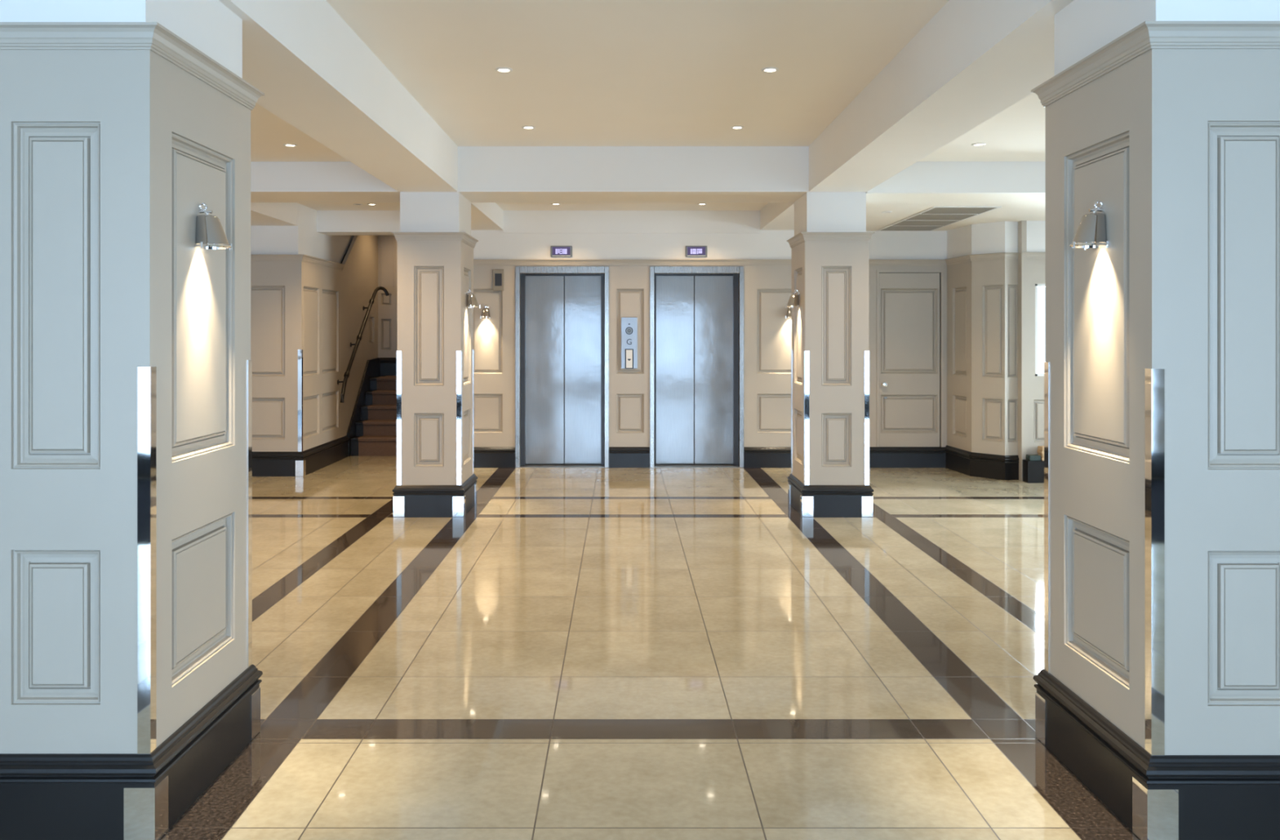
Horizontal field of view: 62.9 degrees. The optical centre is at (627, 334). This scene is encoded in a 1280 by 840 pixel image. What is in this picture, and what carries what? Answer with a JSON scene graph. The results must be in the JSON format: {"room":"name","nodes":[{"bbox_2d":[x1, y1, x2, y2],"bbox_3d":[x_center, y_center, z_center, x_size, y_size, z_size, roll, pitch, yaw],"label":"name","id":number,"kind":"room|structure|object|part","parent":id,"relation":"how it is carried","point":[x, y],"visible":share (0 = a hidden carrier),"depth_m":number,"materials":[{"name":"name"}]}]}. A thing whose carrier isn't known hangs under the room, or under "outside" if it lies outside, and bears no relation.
{"room":"lobby","nodes":[
{"label":"lobby","id":0,"kind":"room"},
{"bbox_2d":[250,102,349,161],"bbox_3d":[-3.480,-1.464,1.670,3.440,0.273,12.740,0,0,0],"label":"ceiling","id":1,"kind":"structure","parent":0,"point":[269,132],"depth_m":7.23,"materials":[{"name":"paint"}]},
{"bbox_2d":[283,143,297,146],"bbox_3d":[-2.363,-1.324,7.330,0.094,0.006,0.094,0,0,0],"label":"recessed light","id":2,"kind":"object","parent":1,"relation":"in","point":[285,144],"visible":1,"depth_m":7.32,"materials":[{"name":"white glass"}]},
{"bbox_2d":[250,203,377,475],"bbox_3d":[-4.247,-0.250,12.002,2.105,3.500,3.395,0,0,0],"label":"wall","id":3,"kind":"structure","parent":0,"point":[305,317],"depth_m":10.53,"materials":[{"name":"beige paint"}]},
{"bbox_3d":[-3.583,-0.033,10.344,0.395,0.895,0.027,0,0,0],"label":"panel","id":4,"kind":"part","parent":3,"relation":"part of","materials":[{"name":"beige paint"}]},
{"bbox_3d":[-3.583,0.831,10.344,0.395,0.411,0.027,0,0,0],"label":"panel","id":5,"kind":"part","parent":3,"relation":"part of","materials":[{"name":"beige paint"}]},
{"bbox_2d":[252,435,350,476],"bbox_3d":[-4.095,1.279,11.180,1.811,0.242,1.761,0,0,0],"label":"baseboard","id":6,"kind":"structure","parent":3,"relation":"attached to","point":[264,464],"depth_m":10.32,"materials":[{"name":"black paint"}]},
{"bbox_2d":[250,235,358,270],"bbox_3d":[-4.092,-1.328,11.899,1.816,1.214,3.209,0,0,0],"label":"trim","id":7,"kind":"structure","parent":3,"relation":"attached to","point":[304,258],"depth_m":10.43,"materials":[{"name":"beige paint"}]},
{"bbox_3d":[-3.233,0.831,10.660,0.027,0.411,0.540,0,0,0],"label":"panel","id":8,"kind":"part","parent":3,"relation":"part of","materials":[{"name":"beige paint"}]},
{"bbox_3d":[-3.233,-0.033,10.660,0.027,0.895,0.540,0,0,0],"label":"panel","id":9,"kind":"part","parent":3,"relation":"part of","materials":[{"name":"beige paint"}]},
{"bbox_3d":[-3.233,0.831,11.340,0.027,0.411,0.620,0,0,0],"label":"panel","id":10,"kind":"part","parent":3,"relation":"part of","materials":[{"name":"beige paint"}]},
{"bbox_3d":[-3.233,-0.033,11.340,0.027,0.895,0.620,0,0,0],"label":"panel","id":11,"kind":"part","parent":3,"relation":"part of","materials":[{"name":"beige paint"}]},
{"bbox_2d":[337,286,389,403],"bbox_3d":[-3.147,0.075,12.262,0.216,1.349,1.695,0,0,4],"label":"handrail","id":12,"kind":"object","parent":3,"relation":"attached to","point":[356,344],"visible":1,"depth_m":12.12,"materials":[{"name":"brown wood"}]},
{"bbox_3d":[-3.233,-0.060,13.155,0.027,0.320,0.250,0,0,0],"label":"panel","id":13,"kind":"part","parent":3,"relation":"part of","materials":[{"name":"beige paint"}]},
{"bbox_2d":[297,202,399,210],"bbox_3d":[-3.480,-1.450,9.875,3.440,0.300,2.350,0,0,0],"label":"ceiling","id":14,"kind":"structure","parent":0,"point":[315,206],"depth_m":10.60,"materials":[{"name":"paint"}]},
{"bbox_2d":[250,202,354,244],"bbox_3d":[-4.231,-1.337,10.825,1.937,0.525,4.250,0,0,0],"label":"ceiling beam","id":15,"kind":"structure","parent":14,"relation":"attached to","point":[262,214],"depth_m":9.88,"materials":[{"name":"white paint"}]},
{"bbox_2d":[250,161,399,202],"bbox_3d":[-3.480,-1.348,8.370,3.440,0.504,0.660,0,0,0],"label":"ceiling beam","id":16,"kind":"structure","parent":14,"relation":"attached to","point":[270,181],"depth_m":8.04,"materials":[{"name":"white paint"}]},
{"bbox_2d":[316,210,399,235],"bbox_3d":[-2.535,-1.337,11.165,1.550,0.525,0.370,0,0,0],"label":"ceiling beam","id":17,"kind":"structure","parent":14,"relation":"attached to","point":[328,222],"depth_m":10.98,"materials":[{"name":"white paint"}]},
{"bbox_2d":[377,235,397,357],"bbox_3d":[-2.750,-0.250,13.594,1.300,3.500,0.212,0,0,0],"label":"wall","id":18,"kind":"structure","parent":0,"point":[387,244],"depth_m":13.50,"materials":[{"name":"beige paint"}]},
{"bbox_3d":[-3.115,-0.455,13.514,0.130,0.150,0.027,0,0,0],"label":"panel","id":19,"kind":"part","parent":18,"relation":"part of","materials":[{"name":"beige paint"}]},
{"bbox_3d":[-3.115,0.000,13.514,0.130,0.400,0.027,0,0,0],"label":"panel","id":20,"kind":"part","parent":18,"relation":"part of","materials":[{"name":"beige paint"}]},
{"bbox_2d":[379,357,396,376],"bbox_3d":[-2.710,0.420,13.485,1.020,0.240,0.031,0,0,0],"label":"baseboard","id":21,"kind":"structure","parent":18,"relation":"attached to","point":[388,366],"depth_m":13.48,"materials":[{"name":"black paint"}]},
{"bbox_3d":[-2.890,0.000,13.514,0.180,0.400,0.027,0,0,0],"label":"panel","id":22,"kind":"part","parent":18,"relation":"part of","materials":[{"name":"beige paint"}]},
{"bbox_2d":[495,202,768,210],"bbox_3d":[0.043,-1.450,10.000,2.697,0.300,2.600,0,0,0],"label":"ceiling","id":23,"kind":"structure","parent":0,"point":[504,206],"depth_m":10.60,"materials":[{"name":"paint"}]},
{"bbox_2d":[325,0,949,146],"bbox_3d":[0.043,-1.522,1.670,2.697,0.155,12.740,0,0,0],"label":"ceiling","id":24,"kind":"structure","parent":0,"point":[584,73],"depth_m":5.49,"materials":[{"name":"paint"}]},
{"bbox_2d":[218,0,502,230],"bbox_3d":[-1.532,-1.348,3.150,0.455,0.504,15.700,0,0,0],"label":"ceiling beam","id":25,"kind":"structure","parent":24,"relation":"attached to","point":[313,73],"depth_m":5.14,"materials":[{"name":"white paint"}]},
{"bbox_2d":[495,67,512,72],"bbox_3d":[-0.675,-1.442,5.710,0.094,0.006,0.094,0,0,0],"label":"recessed light","id":26,"kind":"object","parent":24,"relation":"in","point":[498,69],"visible":1,"depth_m":5.70,"materials":[{"name":"white glass"}]},
{"bbox_2d":[521,125,535,129],"bbox_3d":[-0.690,-1.442,7.300,0.094,0.006,0.094,0,0,0],"label":"recessed light","id":27,"kind":"object","parent":24,"relation":"in","point":[529,127],"visible":1,"depth_m":7.30,"materials":[{"name":"white glass"}]},
{"bbox_2d":[457,146,808,202],"bbox_3d":[0.043,-1.348,8.370,2.697,0.504,0.660,0,0,0],"label":"ceiling beam","id":28,"kind":"structure","parent":24,"relation":"attached to","point":[486,174],"depth_m":8.04,"materials":[{"name":"white paint"}]},
{"bbox_2d":[730,125,743,129],"bbox_3d":[0.766,-1.442,7.300,0.094,0.006,0.094,0,0,0],"label":"recessed light","id":29,"kind":"object","parent":24,"relation":"in","point":[736,127],"visible":1,"depth_m":7.30,"materials":[{"name":"white glass"}]},
{"bbox_2d":[761,67,778,72],"bbox_3d":[0.778,-1.442,5.710,0.094,0.006,0.094,0,0,0],"label":"recessed light","id":30,"kind":"object","parent":24,"relation":"in","point":[766,69],"visible":1,"depth_m":5.70,"materials":[{"name":"white glass"}]},
{"bbox_2d":[760,0,1074,230],"bbox_3d":[1.616,-1.348,3.150,0.448,0.504,15.700,0,0,0],"label":"ceiling beam","id":31,"kind":"structure","parent":24,"relation":"attached to","point":[973,60],"depth_m":5.03,"materials":[{"name":"white paint"}]},
{"bbox_2d":[160,454,1140,839],"bbox_3d":[0.200,1.460,4.725,10.800,0.120,18.950,0,0,0],"label":"floor","id":32,"kind":"structure","parent":0,"point":[577,653],"depth_m":4.47,"materials":[{"name":"tile"}]},
{"bbox_2d":[0,0,264,839],"bbox_3d":[-1.581,0.151,3.277,0.594,2.497,0.847,0,0,0],"label":"pillar","id":33,"kind":"structure","parent":32,"relation":"on","point":[130,682],"depth_m":2.90,"materials":[{"name":"beige paint"}]},
{"bbox_3d":[-1.580,0.809,2.904,0.246,0.428,0.027,0,0,0],"label":"panel","id":34,"kind":"part","parent":33,"relation":"part of","materials":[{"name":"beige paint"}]},
{"bbox_3d":[-1.580,-0.108,2.904,0.246,0.960,0.027,0,0,0],"label":"panel","id":35,"kind":"part","parent":33,"relation":"part of","materials":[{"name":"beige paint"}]},
{"bbox_3d":[-1.581,-0.819,3.277,0.594,0.066,0.847,0,0,0],"label":"cornice","id":36,"kind":"part","parent":33,"relation":"part of","materials":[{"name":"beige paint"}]},
{"bbox_3d":[-1.333,0.809,3.272,0.027,0.428,0.485,0,0,0],"label":"panel","id":37,"kind":"part","parent":33,"relation":"part of","materials":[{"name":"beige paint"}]},
{"bbox_3d":[-1.333,-0.108,3.272,0.027,0.960,0.485,0,0,0],"label":"panel","id":38,"kind":"part","parent":33,"relation":"part of","materials":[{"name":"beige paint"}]},
{"bbox_2d":[194,202,232,250],"bbox_3d":[-1.288,-0.336,3.245,0.112,0.147,0.112,0,0,0],"label":"wall lamp","id":39,"kind":"object","parent":33,"relation":"attached to","point":[210,233],"visible":1,"depth_m":3.21,"materials":[{"name":"silver metal"}]},
{"bbox_3d":[-1.313,-0.374,3.245,0.049,0.026,0.011,0,0,0],"label":"arm","id":40,"kind":"part","parent":39,"relation":"part of","materials":[{"name":"silver metal"}]},
{"bbox_3d":[-1.288,-0.323,3.245,0.100,0.090,0.100,0,0,0],"label":"lamp shade","id":41,"kind":"part","parent":39,"relation":"part of","materials":[{"name":"silver metal"}]},
{"bbox_2d":[346,357,396,456],"bbox_3d":[-2.717,0.850,12.725,0.995,1.100,1.490,0,0,0],"label":"staircase","id":42,"kind":"structure","parent":32,"relation":"on","point":[371,431],"depth_m":12.46,"materials":[{"name":"brown wood"}]},
{"bbox_2d":[391,191,478,516],"bbox_3d":[-1.526,0.151,8.370,0.562,2.497,0.732,0,0,0],"label":"pillar","id":43,"kind":"structure","parent":32,"relation":"on","point":[436,477],"depth_m":8.04,"materials":[{"name":"beige paint"}]},
{"bbox_3d":[-1.527,0.811,8.053,0.230,0.413,0.027,0,0,0],"label":"panel","id":44,"kind":"part","parent":43,"relation":"part of","materials":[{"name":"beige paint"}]},
{"bbox_3d":[-1.527,-0.065,8.053,0.230,0.920,0.027,0,0,0],"label":"panel","id":45,"kind":"part","parent":43,"relation":"part of","materials":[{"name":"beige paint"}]},
{"bbox_3d":[-1.526,-0.750,8.370,0.562,0.066,0.732,0,0,0],"label":"cornice","id":46,"kind":"part","parent":43,"relation":"part of","materials":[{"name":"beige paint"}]},
{"bbox_3d":[-1.294,0.811,8.370,0.027,0.413,0.380,0,0,0],"label":"panel","id":47,"kind":"part","parent":43,"relation":"part of","materials":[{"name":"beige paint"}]},
{"bbox_3d":[-1.294,-0.065,8.370,0.027,0.920,0.380,0,0,0],"label":"panel","id":48,"kind":"part","parent":43,"relation":"part of","materials":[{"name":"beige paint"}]},
{"bbox_2d":[466,289,479,307],"bbox_3d":[-1.236,-0.285,8.370,0.112,0.147,0.112,0,0,0],"label":"wall lamp","id":49,"kind":"object","parent":43,"relation":"attached to","point":[472,301],"visible":1,"depth_m":8.34,"materials":[{"name":"silver metal"}]},
{"bbox_3d":[-1.238,-0.273,8.370,0.100,0.090,0.100,0,0,0],"label":"lamp shade","id":50,"kind":"part","parent":49,"relation":"part of","materials":[{"name":"silver metal"}]},
{"bbox_2d":[786,191,874,516],"bbox_3d":[1.609,0.151,8.370,0.563,2.497,0.732,0,0,0],"label":"pillar","id":51,"kind":"structure","parent":32,"relation":"on","point":[829,475],"depth_m":8.04,"materials":[{"name":"beige paint"}]},
{"bbox_2d":[785,289,799,307],"bbox_3d":[1.319,-0.285,8.370,0.112,0.147,0.112,0,0,0],"label":"wall lamp","id":52,"kind":"object","parent":51,"relation":"attached to","point":[793,301],"visible":1,"depth_m":8.34,"materials":[{"name":"silver metal"}]},
{"bbox_3d":[1.321,-0.273,8.370,0.100,0.090,0.100,0,0,0],"label":"lamp shade","id":53,"kind":"part","parent":52,"relation":"part of","materials":[{"name":"silver metal"}]},
{"bbox_3d":[1.377,0.811,8.370,0.027,0.413,0.380,0,0,0],"label":"panel","id":54,"kind":"part","parent":51,"relation":"part of","materials":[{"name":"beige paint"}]},
{"bbox_3d":[1.377,-0.065,8.370,0.027,0.920,0.380,0,0,0],"label":"panel","id":55,"kind":"part","parent":51,"relation":"part of","materials":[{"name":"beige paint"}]},
{"bbox_3d":[1.609,-0.750,8.370,0.563,0.066,0.732,0,0,0],"label":"cornice","id":56,"kind":"part","parent":51,"relation":"part of","materials":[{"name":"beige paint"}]},
{"bbox_3d":[1.607,0.811,8.053,0.230,0.413,0.027,0,0,0],"label":"panel","id":57,"kind":"part","parent":51,"relation":"part of","materials":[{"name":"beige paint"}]},
{"bbox_3d":[1.607,-0.065,8.053,0.230,0.920,0.027,0,0,0],"label":"panel","id":58,"kind":"part","parent":51,"relation":"part of","materials":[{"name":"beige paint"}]},
{"bbox_2d":[1031,0,1279,839],"bbox_3d":[1.710,0.151,3.248,0.603,2.497,0.807,0,0,0],"label":"pillar","id":59,"kind":"structure","parent":32,"relation":"on","point":[1157,686],"depth_m":2.89,"materials":[{"name":"beige paint"}]},
{"bbox_2d":[1069,200,1108,250],"bbox_3d":[1.411,-0.336,3.200,0.112,0.147,0.112,0,0,0],"label":"wall lamp","id":60,"kind":"object","parent":59,"relation":"attached to","point":[1091,233],"visible":1,"depth_m":3.17,"materials":[{"name":"silver metal"}]},
{"bbox_3d":[1.413,-0.323,3.200,0.100,0.090,0.100,0,0,0],"label":"lamp shade","id":61,"kind":"part","parent":60,"relation":"part of","materials":[{"name":"silver metal"}]},
{"bbox_3d":[1.437,-0.374,3.200,0.049,0.026,0.011,0,0,0],"label":"arm","id":62,"kind":"part","parent":60,"relation":"part of","materials":[{"name":"silver metal"}]},
{"bbox_3d":[1.458,0.809,3.235,0.027,0.428,0.450,0,0,0],"label":"panel","id":63,"kind":"part","parent":59,"relation":"part of","materials":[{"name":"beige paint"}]},
{"bbox_3d":[1.458,-0.108,3.235,0.027,0.960,0.450,0,0,0],"label":"panel","id":64,"kind":"part","parent":59,"relation":"part of","materials":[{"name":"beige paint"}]},
{"bbox_3d":[1.710,-0.819,3.248,0.603,0.066,0.807,0,0,0],"label":"cornice","id":65,"kind":"part","parent":59,"relation":"part of","materials":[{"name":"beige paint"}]},
{"bbox_3d":[1.722,0.809,2.893,0.247,0.428,0.027,0,0,0],"label":"panel","id":66,"kind":"part","parent":59,"relation":"part of","materials":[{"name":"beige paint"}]},
{"bbox_3d":[1.722,-0.108,2.893,0.247,0.960,0.027,0,0,0],"label":"panel","id":67,"kind":"part","parent":59,"relation":"part of","materials":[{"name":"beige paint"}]},
{"bbox_2d":[471,210,946,446],"bbox_3d":[0.650,-0.100,11.190,5.700,3.200,0.420,0,0,0],"label":"wall","id":68,"kind":"structure","parent":0,"point":[525,234],"depth_m":11.00,"materials":[{"name":"beige paint"}]},
{"bbox_2d":[480,304,491,318],"bbox_3d":[-1.485,-0.243,10.954,0.112,0.147,0.112,0,0,0],"label":"wall lamp","id":69,"kind":"object","parent":68,"relation":"attached to","point":[486,312],"visible":1,"depth_m":10.93,"materials":[{"name":"silver metal"}]},
{"bbox_3d":[-1.485,-0.231,10.956,0.100,0.090,0.100,0,0,0],"label":"lamp shade","id":70,"kind":"part","parent":69,"relation":"part of","materials":[{"name":"silver metal"}]},
{"bbox_3d":[-1.485,-0.033,11.014,0.340,0.895,0.027,0,0,0],"label":"panel","id":71,"kind":"part","parent":68,"relation":"part of","materials":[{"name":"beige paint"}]},
{"bbox_3d":[-1.485,0.831,11.014,0.340,0.411,0.027,0,0,0],"label":"panel","id":72,"kind":"part","parent":68,"relation":"part of","materials":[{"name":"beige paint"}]},
{"bbox_2d":[474,446,515,467],"bbox_3d":[-1.690,1.292,10.985,1.019,0.217,0.031,0,0,0],"label":"baseboard","id":73,"kind":"structure","parent":68,"relation":"attached to","point":[484,456],"depth_m":10.98,"materials":[{"name":"black paint"}]},
{"bbox_2d":[493,269,504,290],"bbox_3d":[-1.356,-0.571,10.988,0.116,0.224,0.025,0,0,0],"label":"wall box","id":74,"kind":"object","parent":68,"relation":"attached to","point":[498,274],"visible":1,"depth_m":10.98,"materials":[{"name":"beige metal"}]},
{"bbox_2d":[550,245,572,257],"bbox_3d":[-0.696,-0.872,10.990,0.226,0.116,0.020,0,0,0],"label":"indicator","id":75,"kind":"object","parent":68,"relation":"attached to","point":[555,251],"visible":1,"depth_m":10.98,"materials":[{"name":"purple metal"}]},
{"bbox_2d":[515,266,608,467],"bbox_3d":[-0.688,0.352,11.107,0.986,2.135,0.246,0,0,0],"label":"elevator","id":76,"kind":"object","parent":68,"relation":"attached to","point":[562,313],"visible":0.95,"depth_m":11.16,"materials":[{"name":"metal"}]},
{"bbox_3d":[-0.889,0.380,11.182,0.420,2.013,0.035,0,0,0],"label":"door","id":77,"kind":"part","parent":76,"relation":"part of","materials":[{"name":"metal"}]},
{"bbox_3d":[-0.688,1.405,11.113,0.892,0.031,0.234,0,0,0],"label":"sill","id":78,"kind":"part","parent":76,"relation":"part of","materials":[{"name":"grey metal"}]},
{"bbox_3d":[-0.472,0.380,11.182,0.401,2.013,0.035,0,0,0],"label":"door","id":79,"kind":"part","parent":76,"relation":"part of","materials":[{"name":"metal"}]},
{"bbox_2d":[608,446,649,467],"bbox_3d":[0.019,1.292,10.985,0.429,0.217,0.031,0,0,0],"label":"baseboard","id":80,"kind":"structure","parent":68,"relation":"attached to","point":[619,456],"depth_m":10.98,"materials":[{"name":"black paint"}]},
{"bbox_2d":[621,317,637,368],"bbox_3d":[0.018,0.090,10.990,0.172,0.542,0.016,0,0,0],"label":"panel","id":81,"kind":"object","parent":68,"relation":"attached to","point":[628,325],"visible":1,"depth_m":10.99,"materials":[{"name":"metal"}]},
{"bbox_3d":[0.027,0.831,11.014,0.290,0.411,0.027,0,0,0],"label":"panel","id":82,"kind":"part","parent":68,"relation":"part of","materials":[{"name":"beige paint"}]},
{"bbox_3d":[0.027,-0.033,11.014,0.290,0.895,0.027,0,0,0],"label":"panel","id":83,"kind":"part","parent":68,"relation":"part of","materials":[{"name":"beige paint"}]},
{"bbox_2d":[685,245,706,257],"bbox_3d":[0.723,-0.872,10.990,0.226,0.116,0.020,0,0,0],"label":"indicator","id":84,"kind":"object","parent":68,"relation":"attached to","point":[691,251],"visible":1,"depth_m":10.98,"materials":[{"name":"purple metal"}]},
{"bbox_2d":[649,266,743,467],"bbox_3d":[0.729,0.352,11.107,0.989,2.135,0.246,0,0,0],"label":"elevator","id":85,"kind":"object","parent":68,"relation":"attached to","point":[696,313],"visible":0.95,"depth_m":11.16,"materials":[{"name":"metal"}]},
{"bbox_3d":[0.501,0.380,11.182,0.416,2.013,0.035,0,0,0],"label":"door","id":86,"kind":"part","parent":85,"relation":"part of","materials":[{"name":"metal"}]},
{"bbox_3d":[0.729,1.405,11.113,0.895,0.031,0.234,0,0,0],"label":"sill","id":87,"kind":"part","parent":85,"relation":"part of","materials":[{"name":"grey metal"}]},
{"bbox_3d":[0.925,0.380,11.182,0.421,2.013,0.035,0,0,0],"label":"door","id":88,"kind":"part","parent":85,"relation":"part of","materials":[{"name":"metal"}]},
{"bbox_2d":[473,259,946,266],"bbox_3d":[0.580,-0.754,10.982,5.560,0.066,0.036,0,0,0],"label":"trim","id":89,"kind":"structure","parent":68,"relation":"attached to","point":[476,262],"depth_m":10.99,"materials":[{"name":"beige paint"}]},
{"bbox_3d":[1.711,0.831,11.014,0.698,0.411,0.027,0,0,0],"label":"panel","id":90,"kind":"part","parent":68,"relation":"part of","materials":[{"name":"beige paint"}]},
{"bbox_3d":[1.711,-0.033,11.014,0.698,0.895,0.027,0,0,0],"label":"panel","id":91,"kind":"part","parent":68,"relation":"part of","materials":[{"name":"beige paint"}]},
{"bbox_2d":[785,306,791,318],"bbox_3d":[1.712,-0.243,10.954,0.112,0.147,0.112,0,0,0],"label":"wall lamp","id":92,"kind":"object","parent":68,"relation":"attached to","point":[789,309],"visible":0.51,"depth_m":10.93,"materials":[{"name":"silver metal"}]},
{"bbox_3d":[1.712,-0.231,10.956,0.100,0.090,0.100,0,0,0],"label":"lamp shade","id":93,"kind":"part","parent":92,"relation":"part of","materials":[{"name":"silver metal"}]},
{"bbox_2d":[743,446,946,467],"bbox_3d":[2.292,1.292,10.985,2.137,0.217,0.031,0,0,0],"label":"baseboard","id":94,"kind":"structure","parent":68,"relation":"attached to","point":[753,456],"depth_m":10.98,"materials":[{"name":"black paint"}]},
{"bbox_2d":[876,270,945,447],"bbox_3d":[2.978,0.254,10.982,0.715,1.858,0.099,0,0,0],"label":"door","id":95,"kind":"structure","parent":68,"relation":"in","point":[908,304],"depth_m":11.01,"materials":[{"name":"beige paint"}]},
{"bbox_3d":[2.695,0.523,10.966,0.052,0.052,0.068,0,0,0],"label":"knob","id":96,"kind":"part","parent":95,"relation":"part of","materials":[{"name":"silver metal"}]},
{"bbox_3d":[2.963,0.836,11.018,0.597,0.401,0.027,0,0,0],"label":"panel","id":97,"kind":"part","parent":95,"relation":"part of","materials":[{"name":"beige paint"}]},
{"bbox_3d":[2.963,-0.035,11.018,0.597,0.900,0.027,0,0,0],"label":"panel","id":98,"kind":"part","parent":95,"relation":"part of","materials":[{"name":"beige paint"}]},
{"bbox_2d":[866,192,1045,231],"bbox_3d":[3.720,-1.344,9.672,3.760,0.512,3.255,0,0,0],"label":"ceiling","id":99,"kind":"structure","parent":0,"point":[1015,207],"depth_m":8.87,"materials":[{"name":"paint"}]},
{"bbox_2d":[876,206,1001,231],"bbox_3d":[2.890,-1.083,9.910,0.580,0.010,2.040,0,0,0],"label":"ceiling vent","id":100,"kind":"object","parent":99,"relation":"in","point":[934,218],"visible":1,"depth_m":9.73,"materials":[{"name":"grey metal"}]},
{"bbox_2d":[866,161,1045,194],"bbox_3d":[3.720,-1.343,8.065,3.760,0.513,0.070,0,0,0],"label":"ceiling beam","id":101,"kind":"structure","parent":99,"relation":"attached to","point":[921,177],"depth_m":8.03,"materials":[{"name":"white paint"}]},
{"bbox_2d":[918,93,1045,161],"bbox_3d":[3.720,-1.464,1.670,3.760,0.273,12.740,0,0,0],"label":"ceiling","id":102,"kind":"structure","parent":0,"point":[1017,133],"depth_m":7.11,"materials":[{"name":"paint"}]},
{"bbox_2d":[971,142,985,146],"bbox_3d":[2.450,-1.324,7.300,0.094,0.006,0.094,0,0,0],"label":"recessed light","id":103,"kind":"object","parent":102,"relation":"in","point":[977,144],"visible":1,"depth_m":7.29,"materials":[{"name":"white ceramic"}]},
{"bbox_2d":[946,221,1017,455],"bbox_3d":[3.463,0.100,10.501,0.233,2.600,0.992,0,0,-25],"label":"wall","id":104,"kind":"structure","parent":0,"point":[982,296],"depth_m":10.26,"materials":[{"name":"beige paint"}]},
{"bbox_3d":[3.397,0.831,10.662,0.027,0.411,0.360,0,0,-4],"label":"panel","id":105,"kind":"part","parent":104,"relation":"part of","materials":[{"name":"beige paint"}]},
{"bbox_3d":[3.397,-0.033,10.662,0.027,0.895,0.360,0,0,-4],"label":"panel","id":106,"kind":"part","parent":104,"relation":"part of","materials":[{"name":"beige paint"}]},
{"bbox_2d":[944,444,1018,479],"bbox_3d":[3.453,1.282,10.485,0.265,0.235,1.034,0,0,-25],"label":"baseboard","id":107,"kind":"structure","parent":104,"relation":"attached to","point":[999,467],"depth_m":10.23,"materials":[{"name":"black paint"}]},
{"bbox_2d":[944,252,1019,266],"bbox_3d":[3.451,-0.754,10.483,0.270,0.066,1.041,0,0,-25],"label":"trim","id":108,"kind":"structure","parent":104,"relation":"attached to","point":[1001,255],"depth_m":10.23,"materials":[{"name":"beige paint"}]},
{"bbox_3d":[3.558,0.831,10.175,0.027,0.411,0.225,0,0,-38],"label":"panel","id":109,"kind":"part","parent":104,"relation":"part of","materials":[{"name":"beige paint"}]},
{"bbox_3d":[3.558,-0.033,10.175,0.027,0.895,0.225,0,0,-38],"label":"panel","id":110,"kind":"part","parent":104,"relation":"part of","materials":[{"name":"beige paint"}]},
{"bbox_3d":[3.711,0.831,10.096,0.115,0.411,0.027,0,0,-15],"label":"panel","id":111,"kind":"part","parent":104,"relation":"part of","materials":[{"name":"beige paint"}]},
{"bbox_3d":[3.711,-0.033,10.096,0.115,0.895,0.027,0,0,-15],"label":"panel","id":112,"kind":"part","parent":104,"relation":"part of","materials":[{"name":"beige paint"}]},
{"bbox_2d":[1017,220,1045,483],"bbox_3d":[4.559,0.100,10.055,1.582,2.600,0.390,0,0,0],"label":"wall","id":113,"kind":"structure","parent":0,"point":[1031,234],"depth_m":10.02,"materials":[{"name":"beige paint"}]},
{"bbox_2d":[1026,454,1040,461],"bbox_3d":[3.853,1.170,9.930,0.105,0.050,0.100,0,0,0],"label":"box","id":114,"kind":"object","parent":113,"relation":"on","point":[1028,457],"visible":1,"depth_m":9.88,"materials":[{"name":"grey"}]},
{"bbox_2d":[1022,252,1045,258],"bbox_3d":[4.562,-0.754,10.002,1.575,0.066,0.036,0,0,0],"label":"trim","id":115,"kind":"structure","parent":113,"relation":"attached to","point":[1029,255],"depth_m":10.00,"materials":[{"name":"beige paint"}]},
{"bbox_3d":[4.420,0.831,10.034,1.060,0.411,0.027,0,0,0],"label":"panel","id":116,"kind":"part","parent":113,"relation":"part of","materials":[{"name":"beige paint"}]},
{"bbox_2d":[1035,284,1045,376],"bbox_3d":[4.428,-0.043,10.120,1.045,0.885,0.200,0,0,0],"label":"window","id":117,"kind":"structure","parent":113,"relation":"in","point":[1037,374],"depth_m":10.02,"materials":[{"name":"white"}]},
{"bbox_3d":[4.027,1.180,9.932,0.225,0.030,0.115,0,0,0],"label":"folded newspaper","id":118,"kind":"object","parent":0,"visible":0},
{"bbox_3d":[4.031,1.147,9.932,0.225,0.035,0.115,0,0,0],"label":"folded newspaper","id":119,"kind":"object","parent":118,"relation":"on","visible":0},
{"bbox_2d":[1037,449,1044,453],"bbox_3d":[4.024,1.115,9.932,0.225,0.030,0.115,0,0,0],"label":"folded newspaper","id":120,"kind":"object","parent":119,"relation":"on","point":[1038,451],"visible":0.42,"depth_m":9.90,"materials":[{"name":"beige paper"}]},
{"bbox_2d":[1037,445,1044,450],"bbox_3d":[4.029,1.082,9.932,0.225,0.036,0.115,0,0,0],"label":"folded newspaper","id":121,"kind":"object","parent":120,"relation":"on","point":[1039,447],"visible":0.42,"depth_m":9.92,"materials":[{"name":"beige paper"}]}
]}

